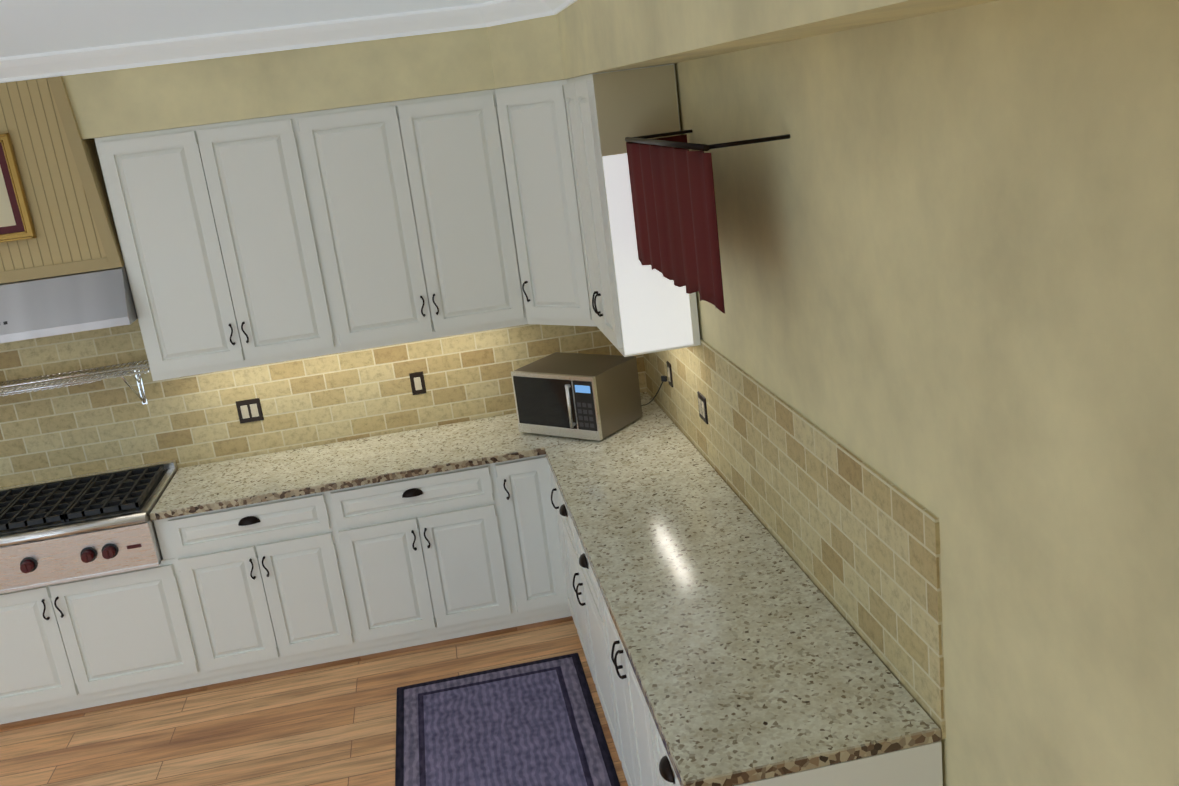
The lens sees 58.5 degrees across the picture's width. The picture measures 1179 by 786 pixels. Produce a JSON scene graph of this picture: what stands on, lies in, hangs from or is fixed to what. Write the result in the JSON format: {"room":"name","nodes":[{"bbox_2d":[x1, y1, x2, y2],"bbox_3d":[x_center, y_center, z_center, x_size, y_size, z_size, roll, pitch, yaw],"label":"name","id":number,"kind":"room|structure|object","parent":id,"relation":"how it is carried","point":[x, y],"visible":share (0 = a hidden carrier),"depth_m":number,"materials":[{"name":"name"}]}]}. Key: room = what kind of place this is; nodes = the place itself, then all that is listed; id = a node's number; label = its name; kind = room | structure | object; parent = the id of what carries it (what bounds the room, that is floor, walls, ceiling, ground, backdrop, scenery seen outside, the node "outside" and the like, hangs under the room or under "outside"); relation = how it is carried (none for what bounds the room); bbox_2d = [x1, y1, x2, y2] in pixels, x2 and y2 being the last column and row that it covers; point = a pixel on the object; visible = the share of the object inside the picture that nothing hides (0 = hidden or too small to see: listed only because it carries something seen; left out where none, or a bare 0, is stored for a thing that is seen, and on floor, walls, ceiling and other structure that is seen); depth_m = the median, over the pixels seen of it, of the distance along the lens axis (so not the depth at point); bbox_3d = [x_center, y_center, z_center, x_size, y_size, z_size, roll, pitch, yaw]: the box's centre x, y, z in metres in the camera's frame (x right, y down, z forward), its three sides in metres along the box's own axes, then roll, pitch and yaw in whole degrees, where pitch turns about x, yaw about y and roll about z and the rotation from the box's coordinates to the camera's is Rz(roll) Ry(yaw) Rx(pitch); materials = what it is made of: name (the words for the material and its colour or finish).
{"room":"kitchen","nodes":[
{"label":"kitchen","id":0,"kind":"room"},
{"bbox_2d":[0,0,495,57],"bbox_3d":[-3.558,-0.411,1.304,8.740,0.080,6.800,-9,16,-7],"label":"ceiling","id":1,"kind":"structure","parent":0,"point":[27,27],"depth_m":3.77,"materials":[{"name":"white paint"}]},
{"bbox_2d":[0,0,576,82],"bbox_3d":[-3.684,-0.259,1.145,8.203,0.092,6.263,-9,16,-7],"label":"crown molding","id":2,"kind":"structure","parent":1,"relation":"attached to","point":[182,49],"depth_m":4.45,"materials":[{"name":"white paint"}]},
{"bbox_2d":[6,0,998,139],"bbox_3d":[-3.532,-0.203,1.363,8.540,0.354,6.600,-9,16,-7],"label":"soffit","id":3,"kind":"structure","parent":1,"relation":"attached to","point":[577,38],"depth_m":4.49,"materials":[{"name":"beige paint"}]},
{"bbox_2d":[0,620,627,785],"bbox_3d":[-3.207,2.396,2.105,8.740,0.060,6.800,-9,16,-7],"label":"floor","id":4,"kind":"structure","parent":0,"point":[332,726],"depth_m":4.57,"materials":[{"name":"brown wood"}]},
{"bbox_2d":[0,583,99,728],"bbox_3d":[-2.676,1.130,4.988,0.670,0.690,0.618,-9,16,-7],"label":"base cabinet","id":5,"kind":"object","parent":4,"relation":"on","point":[44,675],"depth_m":4.72,"materials":[{"name":"white paint"}]},
{"bbox_2d":[0,460,177,593],"bbox_3d":[-2.472,0.633,4.843,1.019,0.288,0.708,-9,16,-7],"label":"range","id":6,"kind":"object","parent":5,"relation":"in","point":[73,528],"visible":1,"depth_m":4.61,"materials":[{"name":"silver metal"}]},
{"bbox_2d":[64,520,223,709],"bbox_3d":[-2.131,1.042,5.060,0.671,0.690,0.618,-9,16,-7],"label":"base cabinet","id":7,"kind":"object","parent":4,"relation":"on","point":[143,634],"depth_m":4.77,"materials":[{"name":"white paint"}]},
{"bbox_2d":[160,488,375,686],"bbox_3d":[-1.499,0.841,5.117,0.782,0.892,0.618,-9,16,-7],"label":"base cabinet","id":8,"kind":"object","parent":4,"relation":"on","point":[250,592],"depth_m":4.82,"materials":[{"name":"white paint"}]},
{"bbox_2d":[149,413,544,520],"bbox_3d":[-1.125,0.328,5.040,1.755,0.035,0.630,-9,16,-7],"label":"countertop","id":9,"kind":"structure","parent":8,"relation":"on","point":[194,489],"depth_m":4.94,"materials":[{"name":"stone"}]},
{"bbox_2d":[511,352,666,440],"bbox_3d":[-0.008,0.003,5.051,0.702,0.310,0.597,-9,16,-7],"label":"microwave","id":10,"kind":"object","parent":9,"relation":"on","point":[597,397],"visible":1,"depth_m":4.91,"materials":[{"name":"grey metal"}]},
{"bbox_2d":[344,467,499,657],"bbox_3d":[-0.817,0.730,5.207,0.889,0.892,0.618,-9,16,-7],"label":"base cabinet","id":11,"kind":"object","parent":4,"relation":"on","point":[421,550],"depth_m":4.91,"materials":[{"name":"white paint"}]},
{"bbox_2d":[395,653,619,785],"bbox_3d":[-0.278,1.529,3.735,0.830,0.008,2.170,-9,16,-7],"label":"rug","id":12,"kind":"object","parent":4,"relation":"on","point":[535,723],"visible":1,"depth_m":4.29,"materials":[{"name":"purple fabric"}]},
{"bbox_2d":[472,455,559,633],"bbox_3d":[-0.340,0.660,5.245,0.352,0.892,0.667,-9,16,-7],"label":"base cabinet","id":13,"kind":"object","parent":4,"relation":"on","point":[511,512],"depth_m":4.96,"materials":[{"name":"white paint"}]},
{"bbox_2d":[536,454,575,626],"bbox_3d":[0.163,0.703,4.874,0.666,0.892,0.369,-9,16,-7],"label":"base cabinet","id":14,"kind":"object","parent":4,"relation":"on","point":[543,470],"depth_m":4.97,"materials":[{"name":"white paint"}]},
{"bbox_2d":[552,473,587,662],"bbox_3d":[0.246,0.790,4.533,0.618,0.892,0.628,-9,16,-7],"label":"base cabinet","id":15,"kind":"object","parent":4,"relation":"on","point":[559,499],"depth_m":4.64,"materials":[{"name":"white paint"}]},
{"bbox_2d":[564,502,611,734],"bbox_3d":[0.333,0.921,4.037,0.618,0.892,0.688,-9,16,-7],"label":"base cabinet","id":16,"kind":"object","parent":4,"relation":"on","point":[579,558],"depth_m":4.18,"materials":[{"name":"white paint"}]},
{"bbox_2d":[541,392,940,785],"bbox_3d":[0.261,0.459,3.975,0.629,0.035,3.188,-9,16,-7],"label":"countertop","id":17,"kind":"structure","parent":16,"relation":"on","point":[751,654],"depth_m":3.07,"materials":[{"name":"stone"}]},
{"bbox_2d":[588,561,631,785],"bbox_3d":[0.411,1.039,3.590,0.618,0.892,0.526,-9,16,-7],"label":"base cabinet","id":18,"kind":"object","parent":4,"relation":"on","point":[603,623],"depth_m":3.72,"materials":[{"name":"white paint"}]},
{"bbox_2d":[608,610,647,785],"bbox_3d":[0.479,1.142,3.197,0.618,0.892,0.526,-9,16,-7],"label":"base cabinet","id":19,"kind":"object","parent":4,"relation":"on","point":[625,674],"depth_m":3.30,"materials":[{"name":"white paint"}]},
{"bbox_2d":[636,678,942,785],"bbox_3d":[0.543,1.239,2.830,0.618,0.892,0.519,-9,16,-7],"label":"base cabinet","id":20,"kind":"object","parent":4,"relation":"on","point":[921,765],"depth_m":2.50,"materials":[{"name":"white paint"}]},
{"bbox_2d":[674,0,1178,785],"bbox_3d":[0.847,0.311,2.262,0.100,2.870,6.600,-9,16,-7],"label":"wall","id":21,"kind":"structure","parent":0,"point":[950,256],"depth_m":2.00,"materials":[{"name":"beige paint"}]},
{"bbox_2d":[550,64,700,356],"bbox_3d":[0.141,-0.765,4.365,0.375,1.084,0.687,-9,16,-7],"label":"upper cabinet","id":22,"kind":"object","parent":21,"relation":"attached to","point":[639,310],"depth_m":4.12,"materials":[{"name":"white paint"}]},
{"bbox_2d":[625,129,789,312],"bbox_3d":[0.365,-0.601,3.426,0.253,0.464,1.140,-9,16,-7],"label":"curtain valance","id":23,"kind":"object","parent":21,"relation":"attached to","point":[673,202],"visible":1,"depth_m":3.27,"materials":[{"name":"red fabric"}]},
{"bbox_3d":[-3.939,0.155,4.900,8.740,2.870,0.100,-9,16,-7],"label":"wall","id":24,"kind":"structure","parent":0,"visible":0},
{"bbox_2d":[0,76,137,342],"bbox_3d":[-2.660,-0.764,4.582,1.140,1.058,0.442,-9,16,-7],"label":"range hood","id":25,"kind":"object","parent":24,"relation":"attached to","point":[64,272],"visible":0.88,"depth_m":4.53,"materials":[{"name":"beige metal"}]},
{"bbox_2d":[0,133,36,242],"bbox_3d":[-2.626,-0.836,4.414,0.470,0.440,0.027,-9,16,-7],"label":"picture frame","id":26,"kind":"object","parent":25,"relation":"attached to","point":[16,223],"visible":1,"depth_m":4.45,"materials":[{"name":"gold metal"}]},
{"bbox_2d":[0,360,149,403],"bbox_3d":[-2.573,0.040,4.900,1.111,0.244,0.277,-9,16,-7],"label":"wire shelf","id":27,"kind":"object","parent":24,"relation":"attached to","point":[30,385],"visible":0.96,"depth_m":4.85,"materials":[{"name":"silver metal"}]},
{"bbox_2d":[94,116,317,380],"bbox_3d":[-1.632,-0.680,4.842,0.906,1.084,0.333,-9,16,-7],"label":"upper cabinet","id":28,"kind":"object","parent":24,"relation":"attached to","point":[261,241],"depth_m":4.67,"materials":[{"name":"white paint"}]},
{"bbox_2d":[0,319,643,487],"bbox_3d":[-2.150,-0.019,5.108,4.930,0.896,0.010,-9,16,-7],"label":"backsplash","id":29,"kind":"structure","parent":24,"relation":"attached to","point":[97,426],"depth_m":5.21,"materials":[{"name":"tile"}]},
{"bbox_2d":[236,398,263,423],"bbox_3d":[-1.681,0.090,5.207,0.116,0.115,0.011,-9,16,-7],"label":"light switch","id":30,"kind":"object","parent":29,"relation":"attached to","point":[249,410],"visible":1,"depth_m":5.21,"materials":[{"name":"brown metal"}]},
{"bbox_2d":[409,371,426,394],"bbox_3d":[-0.866,-0.048,5.313,0.070,0.115,0.011,-9,16,-7],"label":"electrical outlet plate","id":31,"kind":"object","parent":29,"relation":"attached to","point":[417,381],"visible":1,"depth_m":5.31,"materials":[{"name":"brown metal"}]},
{"bbox_2d":[274,91,513,355],"bbox_3d":[-0.824,-0.805,4.928,1.005,1.084,0.374,-9,16,-7],"label":"upper cabinet","id":32,"kind":"object","parent":24,"relation":"attached to","point":[392,203],"depth_m":4.77,"materials":[{"name":"white paint"}]},
{"bbox_2d":[478,82,581,325],"bbox_3d":[-0.094,-0.883,4.882,0.665,1.084,0.665,-9,16,-7],"label":"upper cabinet","id":33,"kind":"object","parent":24,"relation":"attached to","point":[520,125],"depth_m":4.76,"materials":[{"name":"white paint"}]},
{"bbox_2d":[640,338,945,738],"bbox_3d":[0.544,0.151,3.939,0.010,0.567,3.180,-9,16,-7],"label":"backsplash","id":34,"kind":"structure","parent":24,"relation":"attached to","point":[854,535],"depth_m":3.05,"materials":[{"name":"tile"}]},
{"bbox_2d":[666,361,672,386],"bbox_3d":[0.370,-0.086,4.886,0.011,0.115,0.070,-9,16,-7],"label":"electrical outlet plate","id":35,"kind":"object","parent":34,"relation":"attached to","point":[669,372],"visible":1,"depth_m":4.87,"materials":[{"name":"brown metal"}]},
{"bbox_2d":[697,391,707,423],"bbox_3d":[0.465,0.062,4.348,0.011,0.115,0.116,-9,16,-7],"label":"electrical outlet plate","id":36,"kind":"object","parent":34,"relation":"attached to","point":[702,405],"visible":0.98,"depth_m":4.33,"materials":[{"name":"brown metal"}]}
]}

